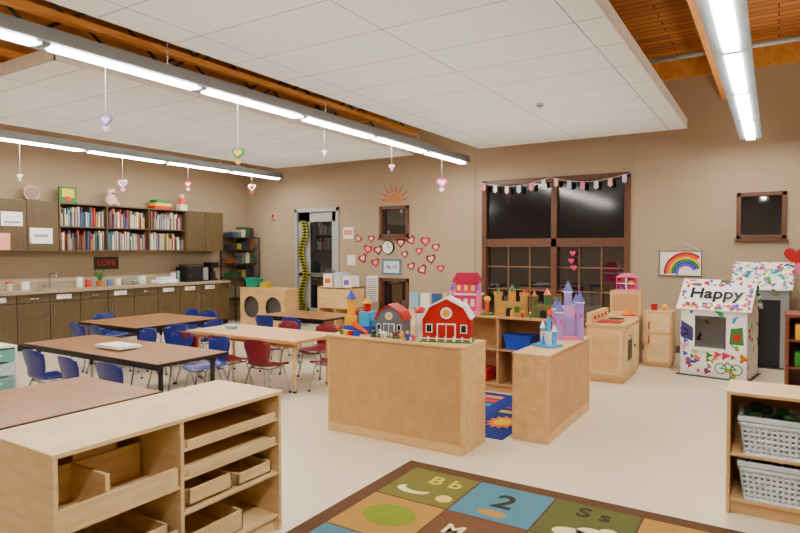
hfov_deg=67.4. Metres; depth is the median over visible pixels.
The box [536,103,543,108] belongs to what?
sprinkler
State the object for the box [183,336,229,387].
chair
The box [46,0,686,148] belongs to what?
ceiling
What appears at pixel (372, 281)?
air vent
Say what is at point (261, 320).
chair
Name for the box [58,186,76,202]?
picture book
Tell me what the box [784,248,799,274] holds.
hearts
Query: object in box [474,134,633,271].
trim
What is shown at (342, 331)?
blocks
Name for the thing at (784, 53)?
trim
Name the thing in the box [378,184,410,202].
cutout
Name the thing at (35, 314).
base cabinet
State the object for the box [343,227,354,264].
posted papers
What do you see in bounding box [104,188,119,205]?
bear
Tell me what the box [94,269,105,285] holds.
potted plant
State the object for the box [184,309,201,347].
chair
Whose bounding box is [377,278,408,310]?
window
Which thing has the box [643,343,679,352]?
baseboard
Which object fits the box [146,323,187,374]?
chair
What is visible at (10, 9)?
roof truss
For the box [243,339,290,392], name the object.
chair
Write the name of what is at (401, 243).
wall decorations
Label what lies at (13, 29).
linear pendant light
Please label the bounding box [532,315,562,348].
palace
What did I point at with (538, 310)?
castle
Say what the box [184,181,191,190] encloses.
heart
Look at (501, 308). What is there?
castle
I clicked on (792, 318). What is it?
storage cabinet
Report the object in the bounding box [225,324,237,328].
basket
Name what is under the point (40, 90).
ceiling
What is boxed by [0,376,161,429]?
table
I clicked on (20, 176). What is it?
heart
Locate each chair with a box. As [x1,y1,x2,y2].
[22,349,62,385]
[57,355,78,379]
[69,322,95,371]
[86,325,131,373]
[93,313,128,337]
[95,362,155,389]
[117,328,157,384]
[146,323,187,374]
[146,331,194,390]
[175,331,221,384]
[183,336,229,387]
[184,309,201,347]
[185,319,222,364]
[189,310,216,342]
[208,335,254,385]
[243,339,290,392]
[255,315,289,359]
[259,321,299,374]
[281,317,317,362]
[297,324,337,379]
[308,357,327,391]
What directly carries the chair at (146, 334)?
on the floor
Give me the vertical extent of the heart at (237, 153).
0.609 m
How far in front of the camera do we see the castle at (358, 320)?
5.05 m
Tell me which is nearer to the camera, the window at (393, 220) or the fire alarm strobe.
the window at (393, 220)
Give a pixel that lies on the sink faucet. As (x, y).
(55, 273)
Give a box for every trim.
[338,41,799,122]
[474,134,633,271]
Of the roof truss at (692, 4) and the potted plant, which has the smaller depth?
the roof truss at (692, 4)
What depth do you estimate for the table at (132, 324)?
7.89 m
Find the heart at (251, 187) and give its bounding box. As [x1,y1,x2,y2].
[248,184,255,193]
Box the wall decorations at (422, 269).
[407,262,425,273]
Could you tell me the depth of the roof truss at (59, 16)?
6.57 m
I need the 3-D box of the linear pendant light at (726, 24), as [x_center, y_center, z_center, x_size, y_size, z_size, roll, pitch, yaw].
[1.719,-2.175,3.230,0.250,1.330,10.600,1,2,32]
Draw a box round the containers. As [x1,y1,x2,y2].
[21,271,179,289]
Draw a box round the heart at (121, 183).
[118,157,127,191]
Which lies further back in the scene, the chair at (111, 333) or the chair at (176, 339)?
the chair at (111, 333)
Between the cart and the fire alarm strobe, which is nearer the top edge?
the fire alarm strobe
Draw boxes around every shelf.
[0,380,281,532]
[327,332,485,456]
[473,312,551,393]
[512,336,589,444]
[725,379,799,524]
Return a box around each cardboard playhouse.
[676,279,762,380]
[732,262,794,369]
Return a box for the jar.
[5,282,12,290]
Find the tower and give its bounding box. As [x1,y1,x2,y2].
[480,296,493,315]
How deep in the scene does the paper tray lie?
10.57 m
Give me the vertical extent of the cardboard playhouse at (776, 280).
1.342 m
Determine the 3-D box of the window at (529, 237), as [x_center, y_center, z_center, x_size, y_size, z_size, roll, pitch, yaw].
[2.469,-0.251,9.751,2.470,2.395,0.180,1,2,32]
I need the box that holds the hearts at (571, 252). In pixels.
[568,251,576,269]
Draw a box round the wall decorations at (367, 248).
[355,235,381,267]
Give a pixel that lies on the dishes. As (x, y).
(628, 312)
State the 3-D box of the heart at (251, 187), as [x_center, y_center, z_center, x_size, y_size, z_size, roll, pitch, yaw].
[-2.831,-1.558,11.471,0.147,0.356,0.020,0,2,0]
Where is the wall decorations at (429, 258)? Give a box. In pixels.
[426,243,439,263]
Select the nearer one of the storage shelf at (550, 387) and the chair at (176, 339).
the storage shelf at (550, 387)
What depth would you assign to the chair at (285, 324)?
7.54 m
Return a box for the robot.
[176,194,186,210]
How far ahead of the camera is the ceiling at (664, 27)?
7.25 m
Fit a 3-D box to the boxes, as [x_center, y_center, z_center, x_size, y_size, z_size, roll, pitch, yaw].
[-4.501,-1.157,11.263,0.200,0.173,0.380,1,2,32]
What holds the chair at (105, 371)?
on the floor
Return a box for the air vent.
[367,276,377,301]
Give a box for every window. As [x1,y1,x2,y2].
[377,205,409,238]
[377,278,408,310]
[482,172,630,327]
[734,191,787,241]
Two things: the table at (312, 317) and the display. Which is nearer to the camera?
the table at (312, 317)
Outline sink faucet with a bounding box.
[43,272,56,288]
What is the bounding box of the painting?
[659,241,701,276]
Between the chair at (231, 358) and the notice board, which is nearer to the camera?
the chair at (231, 358)
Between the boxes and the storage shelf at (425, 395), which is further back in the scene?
the boxes
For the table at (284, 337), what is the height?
0.560 m
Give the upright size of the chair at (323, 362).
0.601 m
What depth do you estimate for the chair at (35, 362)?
5.44 m
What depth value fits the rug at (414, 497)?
3.42 m
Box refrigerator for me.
[644,304,675,367]
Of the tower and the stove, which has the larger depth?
the stove
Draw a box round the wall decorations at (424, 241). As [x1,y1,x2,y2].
[420,237,429,246]
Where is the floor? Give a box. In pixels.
[0,318,799,532]
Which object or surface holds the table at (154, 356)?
on the floor
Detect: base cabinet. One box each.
[0,277,230,351]
[608,290,643,363]
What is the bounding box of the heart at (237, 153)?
[231,148,244,164]
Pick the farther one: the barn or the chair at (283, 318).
the chair at (283, 318)
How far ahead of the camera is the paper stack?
5.68 m
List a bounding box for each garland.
[297,220,308,309]
[478,172,631,193]
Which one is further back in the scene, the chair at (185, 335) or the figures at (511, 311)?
the chair at (185, 335)
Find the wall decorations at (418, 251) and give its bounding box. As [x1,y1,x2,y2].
[415,248,422,255]
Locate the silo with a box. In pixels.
[415,306,425,336]
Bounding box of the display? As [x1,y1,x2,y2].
[408,292,448,333]
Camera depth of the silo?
4.85 m
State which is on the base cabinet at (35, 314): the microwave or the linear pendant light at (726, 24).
the microwave
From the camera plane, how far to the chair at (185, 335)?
6.58 m
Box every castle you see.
[338,290,376,333]
[494,284,528,316]
[530,288,561,318]
[551,281,584,339]
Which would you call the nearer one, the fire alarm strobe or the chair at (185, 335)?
the chair at (185, 335)
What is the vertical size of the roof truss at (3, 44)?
0.650 m
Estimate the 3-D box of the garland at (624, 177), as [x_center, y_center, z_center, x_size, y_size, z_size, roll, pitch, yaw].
[2.401,-1.313,9.622,2.501,0.229,0.006,1,2,32]
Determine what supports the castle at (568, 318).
on the storage shelf at (550, 387)
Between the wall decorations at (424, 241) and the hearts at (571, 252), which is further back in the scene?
the wall decorations at (424, 241)
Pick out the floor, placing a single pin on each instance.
(654, 441)
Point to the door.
(321, 249)
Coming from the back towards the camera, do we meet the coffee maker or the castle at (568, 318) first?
the coffee maker
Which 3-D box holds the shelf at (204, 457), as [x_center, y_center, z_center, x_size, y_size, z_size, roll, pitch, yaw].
[-1.161,1.047,2.842,0.498,0.750,1.208,1,2,32]
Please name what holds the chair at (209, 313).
on the floor
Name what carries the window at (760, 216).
in the wall at (686, 183)
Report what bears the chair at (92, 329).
on the floor
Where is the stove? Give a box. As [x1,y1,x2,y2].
[585,307,639,383]
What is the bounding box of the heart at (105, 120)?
[99,72,112,131]
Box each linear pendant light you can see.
[0,12,470,163]
[0,129,283,178]
[695,0,761,139]
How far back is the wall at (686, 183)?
9.09 m
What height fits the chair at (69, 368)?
0.601 m
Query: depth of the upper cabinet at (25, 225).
9.14 m
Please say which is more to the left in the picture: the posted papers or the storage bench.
the storage bench
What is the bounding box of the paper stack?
[95,341,142,349]
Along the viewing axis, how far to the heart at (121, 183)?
9.20 m
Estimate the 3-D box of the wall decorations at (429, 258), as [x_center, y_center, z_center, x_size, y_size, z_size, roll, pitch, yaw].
[0.599,-0.235,10.879,0.268,0.362,0.007,1,2,32]
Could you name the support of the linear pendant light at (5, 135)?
hanging from the ceiling at (664, 27)
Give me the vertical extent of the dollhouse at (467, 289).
0.450 m
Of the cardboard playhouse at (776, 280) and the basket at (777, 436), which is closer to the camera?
the basket at (777, 436)
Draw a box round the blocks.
[340,329,359,335]
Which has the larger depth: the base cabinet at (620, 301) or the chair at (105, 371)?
the base cabinet at (620, 301)
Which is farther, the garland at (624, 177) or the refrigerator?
the garland at (624, 177)
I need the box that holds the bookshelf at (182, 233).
[58,202,186,250]
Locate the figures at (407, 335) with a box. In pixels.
[400,331,415,341]
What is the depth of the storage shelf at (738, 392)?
3.42 m
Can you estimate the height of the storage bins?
0.259 m
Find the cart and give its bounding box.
[0,342,17,389]
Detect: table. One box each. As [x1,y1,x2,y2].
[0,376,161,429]
[23,334,227,392]
[78,313,219,372]
[186,324,330,393]
[261,310,346,358]
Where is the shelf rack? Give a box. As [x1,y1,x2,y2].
[220,227,259,321]
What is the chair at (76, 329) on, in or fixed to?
on the floor
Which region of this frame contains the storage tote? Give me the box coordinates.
[244,278,271,287]
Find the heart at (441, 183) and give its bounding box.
[436,179,446,191]
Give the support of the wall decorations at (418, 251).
attached to the wall at (686, 183)
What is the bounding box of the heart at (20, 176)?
[17,143,22,180]
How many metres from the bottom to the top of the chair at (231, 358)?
0.601 m
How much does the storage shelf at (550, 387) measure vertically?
0.690 m
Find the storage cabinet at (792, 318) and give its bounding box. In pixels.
[784,310,799,385]
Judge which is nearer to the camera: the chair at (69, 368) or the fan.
the chair at (69, 368)
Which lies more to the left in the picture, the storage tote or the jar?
the jar
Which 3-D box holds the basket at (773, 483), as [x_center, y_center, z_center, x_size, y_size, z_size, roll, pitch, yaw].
[2.220,1.199,3.399,0.532,0.263,0.332,1,2,32]
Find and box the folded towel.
[151,277,177,283]
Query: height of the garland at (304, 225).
1.870 m
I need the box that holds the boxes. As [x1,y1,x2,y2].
[148,199,171,209]
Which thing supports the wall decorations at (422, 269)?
attached to the wall at (686, 183)
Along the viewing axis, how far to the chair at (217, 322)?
7.75 m
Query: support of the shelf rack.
on the floor
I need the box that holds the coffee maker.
[203,262,218,279]
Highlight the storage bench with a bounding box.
[240,287,298,326]
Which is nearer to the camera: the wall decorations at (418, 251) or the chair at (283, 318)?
the chair at (283, 318)
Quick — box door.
[294,207,338,310]
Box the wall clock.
[382,240,394,253]
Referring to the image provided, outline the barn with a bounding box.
[418,295,475,343]
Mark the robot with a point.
(181, 205)
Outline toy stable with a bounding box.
[370,303,411,337]
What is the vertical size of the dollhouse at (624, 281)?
0.234 m
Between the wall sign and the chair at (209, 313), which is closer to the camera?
the chair at (209, 313)
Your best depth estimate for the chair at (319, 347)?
7.23 m
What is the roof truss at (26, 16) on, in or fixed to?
attached to the ceiling at (664, 27)
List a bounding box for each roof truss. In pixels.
[0,0,362,115]
[0,0,418,135]
[0,4,337,114]
[0,47,26,58]
[4,5,374,126]
[687,0,726,99]
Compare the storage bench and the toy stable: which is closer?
the toy stable
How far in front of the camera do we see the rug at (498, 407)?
5.41 m
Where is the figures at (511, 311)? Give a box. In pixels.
[510,310,531,317]
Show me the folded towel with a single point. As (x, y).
(159, 280)
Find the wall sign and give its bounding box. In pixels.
[94,257,118,269]
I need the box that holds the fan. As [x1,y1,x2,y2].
[23,185,39,200]
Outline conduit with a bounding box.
[322,35,799,112]
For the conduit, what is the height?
0.260 m
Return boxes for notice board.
[382,259,401,274]
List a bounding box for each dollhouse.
[449,272,484,313]
[615,273,638,290]
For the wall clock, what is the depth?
11.34 m
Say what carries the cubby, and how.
on the floor
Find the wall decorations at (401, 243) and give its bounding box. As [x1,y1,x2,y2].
[396,235,414,257]
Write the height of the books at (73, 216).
0.715 m
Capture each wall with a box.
[0,123,246,318]
[246,62,799,345]
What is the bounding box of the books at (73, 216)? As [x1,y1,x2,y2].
[60,205,182,249]
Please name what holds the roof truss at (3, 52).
attached to the ceiling at (664, 27)
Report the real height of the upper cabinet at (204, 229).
0.780 m
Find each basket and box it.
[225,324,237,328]
[737,457,799,509]
[738,401,799,462]
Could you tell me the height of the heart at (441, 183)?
0.533 m
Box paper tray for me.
[122,279,143,284]
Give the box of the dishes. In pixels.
[621,308,635,315]
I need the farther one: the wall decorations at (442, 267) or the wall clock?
the wall clock
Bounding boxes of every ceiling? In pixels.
[0,15,413,167]
[8,0,799,58]
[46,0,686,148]
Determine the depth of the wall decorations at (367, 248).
11.60 m
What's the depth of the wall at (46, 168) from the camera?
10.69 m
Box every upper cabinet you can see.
[0,198,58,250]
[186,211,222,250]
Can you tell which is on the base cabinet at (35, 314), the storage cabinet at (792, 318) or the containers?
the containers
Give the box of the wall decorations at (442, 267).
[437,265,444,272]
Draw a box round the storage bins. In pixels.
[323,272,358,286]
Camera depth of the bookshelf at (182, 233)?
10.69 m
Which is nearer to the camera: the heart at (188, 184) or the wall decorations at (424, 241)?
the heart at (188, 184)
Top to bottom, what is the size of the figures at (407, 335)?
0.076 m
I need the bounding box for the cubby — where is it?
[318,286,364,327]
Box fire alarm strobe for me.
[271,213,275,219]
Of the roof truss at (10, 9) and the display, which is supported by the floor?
the display
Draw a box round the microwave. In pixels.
[176,264,208,281]
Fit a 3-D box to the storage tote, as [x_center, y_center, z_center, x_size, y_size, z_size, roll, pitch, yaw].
[-2.852,0.327,12.160,0.610,0.185,0.260,1,2,32]
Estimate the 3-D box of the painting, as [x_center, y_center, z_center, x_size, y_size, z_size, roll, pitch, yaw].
[4.065,-0.115,8.704,0.570,0.512,0.027,1,2,32]
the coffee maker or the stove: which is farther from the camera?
the coffee maker
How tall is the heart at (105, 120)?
0.514 m
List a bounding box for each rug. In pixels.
[286,460,745,532]
[485,392,511,439]

